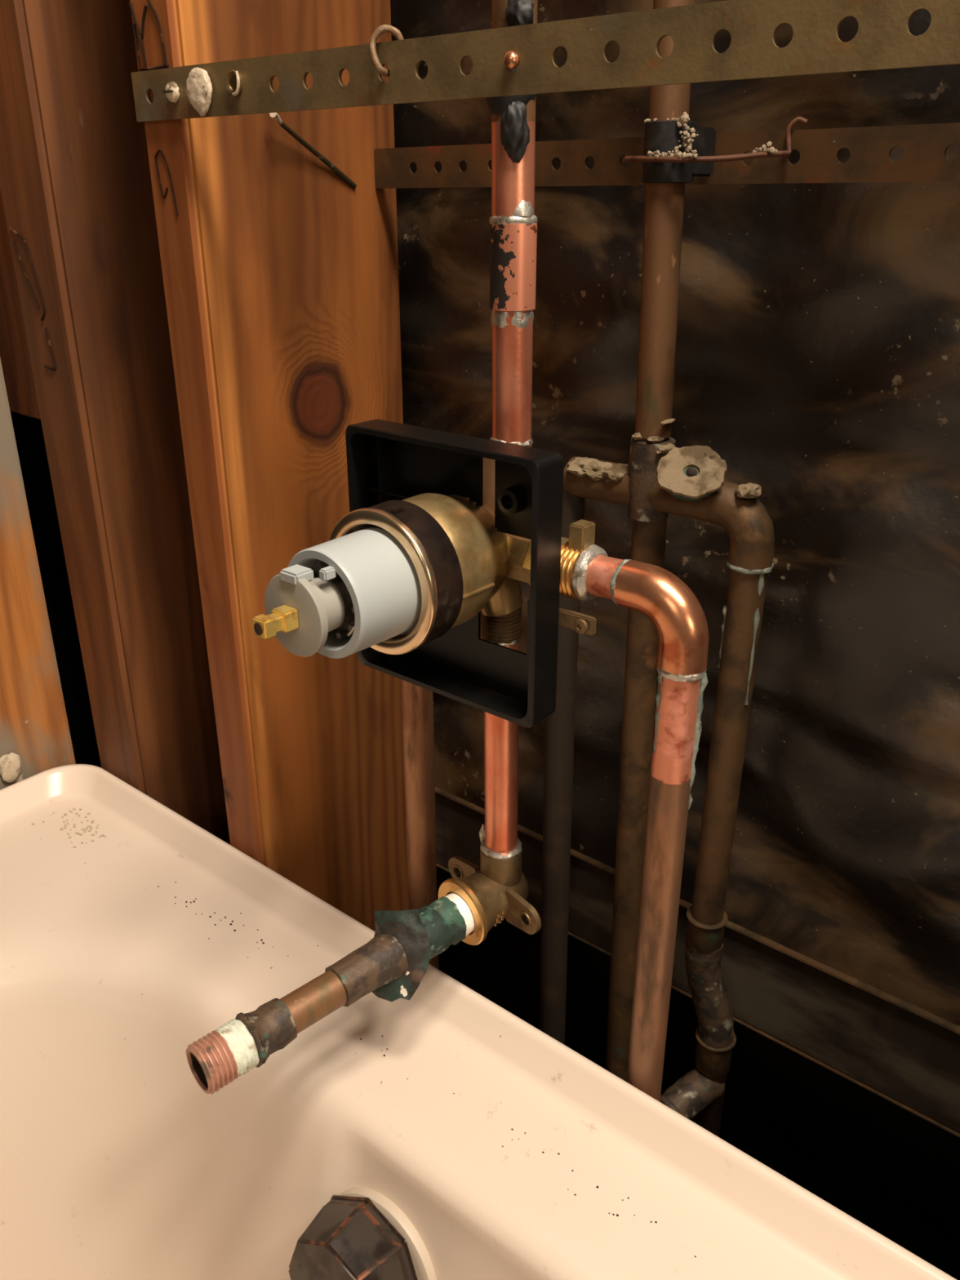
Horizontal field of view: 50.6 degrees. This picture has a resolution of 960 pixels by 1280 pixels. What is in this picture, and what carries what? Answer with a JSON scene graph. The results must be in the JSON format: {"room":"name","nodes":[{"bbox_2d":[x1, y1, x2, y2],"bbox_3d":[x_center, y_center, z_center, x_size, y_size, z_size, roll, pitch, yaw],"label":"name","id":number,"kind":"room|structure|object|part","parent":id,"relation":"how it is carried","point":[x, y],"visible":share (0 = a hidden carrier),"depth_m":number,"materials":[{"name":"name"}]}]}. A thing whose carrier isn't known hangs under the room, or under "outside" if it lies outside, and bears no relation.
{"room":"bathroom","nodes":[
{"label":"bathroom","id":0,"kind":"room"},
{"bbox_2d":[10,412,101,767],"bbox_3d":[-0.923,-0.117,-0.019,0.020,1.750,2.070,18,30,36],"label":"wall","id":1,"kind":"structure","parent":0,"point":[28,431],"depth_m":0.78,"materials":[{"name":"black"}]},
{"bbox_2d":[185,892,475,1094],"bbox_3d":[-0.059,0.150,0.446,0.143,0.026,0.024,-20,30,-37],"label":"pipe","id":2,"kind":"object","parent":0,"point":[244,1043],"visible":0.98,"depth_m":0.43,"materials":[{"name":"orange metal"}]},
{"bbox_2d":[372,908,431,1001],"bbox_3d":[-0.037,0.142,0.459,0.029,0.038,0.021,6,24,13],"label":"pipe fitting","id":3,"kind":"object","parent":2,"relation":"attached to","point":[406,926],"visible":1,"depth_m":0.46,"materials":[{"name":"green metal"}]},
{"bbox_2d":[438,848,541,945],"bbox_3d":[0.004,0.122,0.495,0.064,0.042,0.040,18,30,36],"label":"pipe fitting","id":4,"kind":"object","parent":2,"relation":"attached to","point":[496,891],"visible":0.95,"depth_m":0.48,"materials":[{"name":"gold metal"}]},
{"bbox_2d":[479,641,521,859],"bbox_3d":[0.009,0.049,0.468,0.022,0.116,0.023,18,30,36],"label":"pipe","id":5,"kind":"object","parent":4,"relation":"attached to","point":[499,839],"visible":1,"depth_m":0.47,"materials":[{"name":"orange metal"}]},
{"bbox_2d":[252,418,608,727],"bbox_3d":[-0.027,-0.018,0.390,0.119,0.108,0.138,18,30,36],"label":"shower valve","id":6,"kind":"object","parent":5,"relation":"attached to","point":[390,577],"depth_m":0.38,"materials":[{"name":"gold metal"}]},
{"bbox_3d":[-0.070,-0.006,0.347,0.007,0.007,0.015,18,30,36],"label":"stem","id":7,"kind":"part","parent":6,"relation":"part of","materials":[{"name":"gold metal"}]},
{"bbox_3d":[-0.008,-0.030,0.418,0.095,0.103,0.001,18,30,36],"label":"plate","id":8,"kind":"part","parent":6,"relation":"part of","materials":[{"name":"black plastic"}]},
{"bbox_3d":[-0.013,-0.029,0.413,0.099,0.108,0.016,18,30,36],"label":"plaster guard","id":9,"kind":"part","parent":6,"relation":"part of","materials":[{"name":"black plastic"}]},
{"bbox_2d":[488,0,537,447],"bbox_3d":[0.013,-0.311,0.309,0.018,0.560,0.019,-9,25,-20],"label":"copper riser","id":10,"kind":"object","parent":6,"relation":"attached to","point":[513,220],"visible":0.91,"depth_m":0.38,"materials":[{"name":"orange metal"}]},
{"bbox_2d":[485,0,537,163],"bbox_3d":[0.012,-0.197,0.358,0.022,0.051,0.019,18,30,36],"label":"pad","id":11,"kind":"object","parent":10,"relation":"attached to","point":[514,128],"visible":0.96,"depth_m":0.35,"materials":[{"name":"black rubber"}]},
{"bbox_2d":[390,0,959,1279],"bbox_3d":[0.100,-0.312,0.423,2.000,1.750,0.042,18,30,36],"label":"wall","id":12,"kind":"structure","parent":0,"point":[817,353],"depth_m":0.50,"materials":[{"name":"paper"}]},
{"bbox_2d":[435,786,959,1137],"bbox_3d":[0.096,0.166,0.629,1.980,0.064,0.032,18,30,36],"label":"board","id":13,"kind":"object","parent":12,"relation":"attached to","point":[900,1051],"visible":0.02,"depth_m":0.55,"materials":[{"name":"orange wood"}]},
{"bbox_3d":[-0.241,0.922,-0.170,2.900,0.030,2.080,18,30,36],"label":"floor","id":14,"kind":"structure","parent":0,"visible":0},
{"bbox_2d":[0,358,75,789],"bbox_3d":[-0.334,-0.337,0.517,0.046,1.720,0.089,18,30,36],"label":"stud","id":15,"kind":"object","parent":14,"relation":"on","point":[34,727],"visible":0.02,"depth_m":0.67,"materials":[{"name":"brown wood"}]},
{"bbox_2d":[0,752,21,782],"bbox_3d":[-0.317,0.086,0.684,0.009,0.021,0.014,18,30,36],"label":"chunk","id":16,"kind":"object","parent":15,"relation":"attached to","point":[10,764],"visible":1,"depth_m":0.68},
{"bbox_2d":[0,0,230,844],"bbox_3d":[-0.203,-0.354,0.554,0.052,1.720,0.138,18,30,36],"label":"stud","id":17,"kind":"object","parent":14,"relation":"on","point":[76,184],"visible":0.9,"depth_m":0.59,"materials":[{"name":"brown wood"}]},
{"bbox_2d":[0,187,40,419],"bbox_3d":[-0.258,-0.643,0.453,0.063,1.068,0.090,18,30,36],"label":"blocking","id":18,"kind":"object","parent":17,"relation":"attached to","point":[15,357],"visible":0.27,"depth_m":0.61,"materials":[{"name":"brown wood"}]},
{"bbox_2d":[128,0,408,931],"bbox_3d":[-0.100,-0.319,0.476,0.034,1.720,0.138,18,30,36],"label":"stud","id":19,"kind":"object","parent":14,"relation":"on","point":[280,275],"visible":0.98,"depth_m":0.53,"materials":[{"name":"orange wood"}]},
{"bbox_2d":[269,112,356,188],"bbox_3d":[-0.081,-0.240,0.499,0.004,0.033,0.061,13,27,28],"label":"nail","id":20,"kind":"object","parent":19,"relation":"attached to","point":[275,115],"visible":0.93,"depth_m":0.50,"materials":[{"name":"metal"}]},
{"bbox_2d":[130,0,959,122],"bbox_3d":[0.215,-0.122,0.179,0.965,0.020,0.002,18,30,36],"label":"strap","id":21,"kind":"object","parent":19,"relation":"attached to","point":[883,39],"visible":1,"depth_m":0.31,"materials":[{"name":"metal"}]},
{"bbox_2d":[162,81,179,102],"bbox_3d":[-0.133,-0.238,0.442,0.008,0.008,0.007,18,30,36],"label":"screw","id":22,"kind":"object","parent":21,"relation":"attached to","point":[171,91],"visible":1,"depth_m":0.44,"materials":[{"name":"silver metal"}]},
{"bbox_2d":[185,67,212,116],"bbox_3d":[-0.119,-0.232,0.429,0.016,0.018,0.005,18,30,36],"label":"plaster blob","id":23,"kind":"object","parent":21,"relation":"attached to","point":[198,89],"visible":1,"depth_m":0.43,"materials":[{"name":"white paint"}]},
{"bbox_2d":[226,70,242,96],"bbox_3d":[-0.101,-0.228,0.415,0.010,0.010,0.003,18,30,36],"label":"ring","id":24,"kind":"object","parent":21,"relation":"attached to","point":[233,79],"visible":1,"depth_m":0.42,"materials":[{"name":"gold metal"}]},
{"bbox_2d":[368,24,403,76],"bbox_3d":[-0.033,-0.212,0.364,0.013,0.016,0.005,-4,24,-9],"label":"wire hook","id":25,"kind":"object","parent":21,"relation":"attached to","point":[383,28],"visible":1,"depth_m":0.36,"materials":[{"name":"metal"}]},
{"bbox_2d":[503,50,519,69],"bbox_3d":[0.011,-0.190,0.333,0.006,0.005,0.006,18,30,36],"label":"screw","id":26,"kind":"object","parent":21,"relation":"attached to","point":[511,59],"visible":1,"depth_m":0.33,"materials":[{"name":"orange metal"}]},
{"bbox_2d":[400,679,438,968],"bbox_3d":[-0.030,0.220,0.599,0.016,0.634,0.029,-7,25,-15],"label":"pipe","id":27,"kind":"object","parent":14,"relation":"on","point":[417,702],"visible":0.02,"depth_m":0.54,"materials":[{"name":"brown metal"}]},
{"bbox_2d":[0,764,956,1279],"bbox_3d":[-0.466,0.593,0.047,0.765,0.398,1.502,18,30,36],"label":"bathtub","id":28,"kind":"object","parent":14,"relation":"on","point":[116,1163],"depth_m":0.51,"materials":[{"name":"beige ceramic"}]},
{"bbox_2d":[31,807,106,848],"bbox_3d":[-0.265,0.122,0.661,0.052,0.002,0.032,18,30,36],"label":"crumbs","id":29,"kind":"object","parent":28,"relation":"on","point":[74,808],"visible":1,"depth_m":0.66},
{"bbox_2d":[157,881,288,957],"bbox_3d":[-0.149,0.159,0.576,0.107,0.001,0.026,18,30,36],"label":"dirt specks","id":30,"kind":"object","parent":28,"relation":"on","point":[175,882],"visible":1,"depth_m":0.58,"materials":[{"name":"black soil"}]},
{"bbox_3d":[-0.053,0.285,0.447,0.070,0.068,0.042,18,30,36],"label":"overflow knob","id":31,"kind":"part","parent":28,"relation":"part of","materials":[{"name":"metal"}]},
{"bbox_2d":[360,1035,696,1257],"bbox_3d":[0.013,0.217,0.445,0.181,0.001,0.014,18,30,36],"label":"dirt specks","id":32,"kind":"object","parent":28,"relation":"on","point":[558,1153],"visible":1,"depth_m":0.42,"materials":[{"name":"black soil"}]},
{"bbox_2d":[586,555,708,1101],"bbox_3d":[0.063,0.263,0.500,0.051,0.635,0.019,18,30,36],"label":"pipe","id":33,"kind":"object","parent":14,"relation":"on","point":[678,618],"visible":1,"depth_m":0.39,"materials":[{"name":"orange metal"}]},
{"bbox_2d":[539,0,774,1137],"bbox_3d":[0.074,-0.031,0.466,0.076,1.200,0.125,-17,29,-33],"label":"pipes","id":34,"kind":"object","parent":14,"relation":"on","point":[660,478],"visible":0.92,"depth_m":0.49,"materials":[{"name":"orange metal"}]},
{"bbox_2d":[641,120,716,183],"bbox_3d":[0.079,-0.198,0.412,0.023,0.022,0.026,18,30,36],"label":"clamp","id":35,"kind":"object","parent":34,"relation":"attached to","point":[664,136],"visible":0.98,"depth_m":0.41,"materials":[{"name":"black rubber"}]},
{"bbox_2d":[644,111,777,158],"bbox_3d":[0.089,-0.197,0.396,0.054,0.017,0.016,9,25,20],"label":"crumbs","id":36,"kind":"object","parent":35,"relation":"on","point":[683,119],"visible":1,"depth_m":0.40,"materials":[{"name":"beige"}]},
{"bbox_2d":[624,116,807,162],"bbox_3d":[0.092,-0.196,0.398,0.070,0.016,0.015,5,24,12],"label":"wire","id":37,"kind":"object","parent":35,"relation":"attached to","point":[798,119],"visible":1,"depth_m":0.40,"materials":[{"name":"orange metal"}]},
{"bbox_3d":[0.274,-0.194,0.193,0.038,1.720,0.136,18,30,36],"label":"stud","id":38,"kind":"object","parent":14,"relation":"on","visible":0},
{"bbox_2d":[373,122,959,188],"bbox_3d":[0.121,-0.192,0.403,0.458,0.022,0.002,18,30,36],"label":"strap","id":39,"kind":"object","parent":38,"relation":"attached to","point":[924,146],"visible":0.77,"depth_m":0.41,"materials":[{"name":"metal"}]}
]}

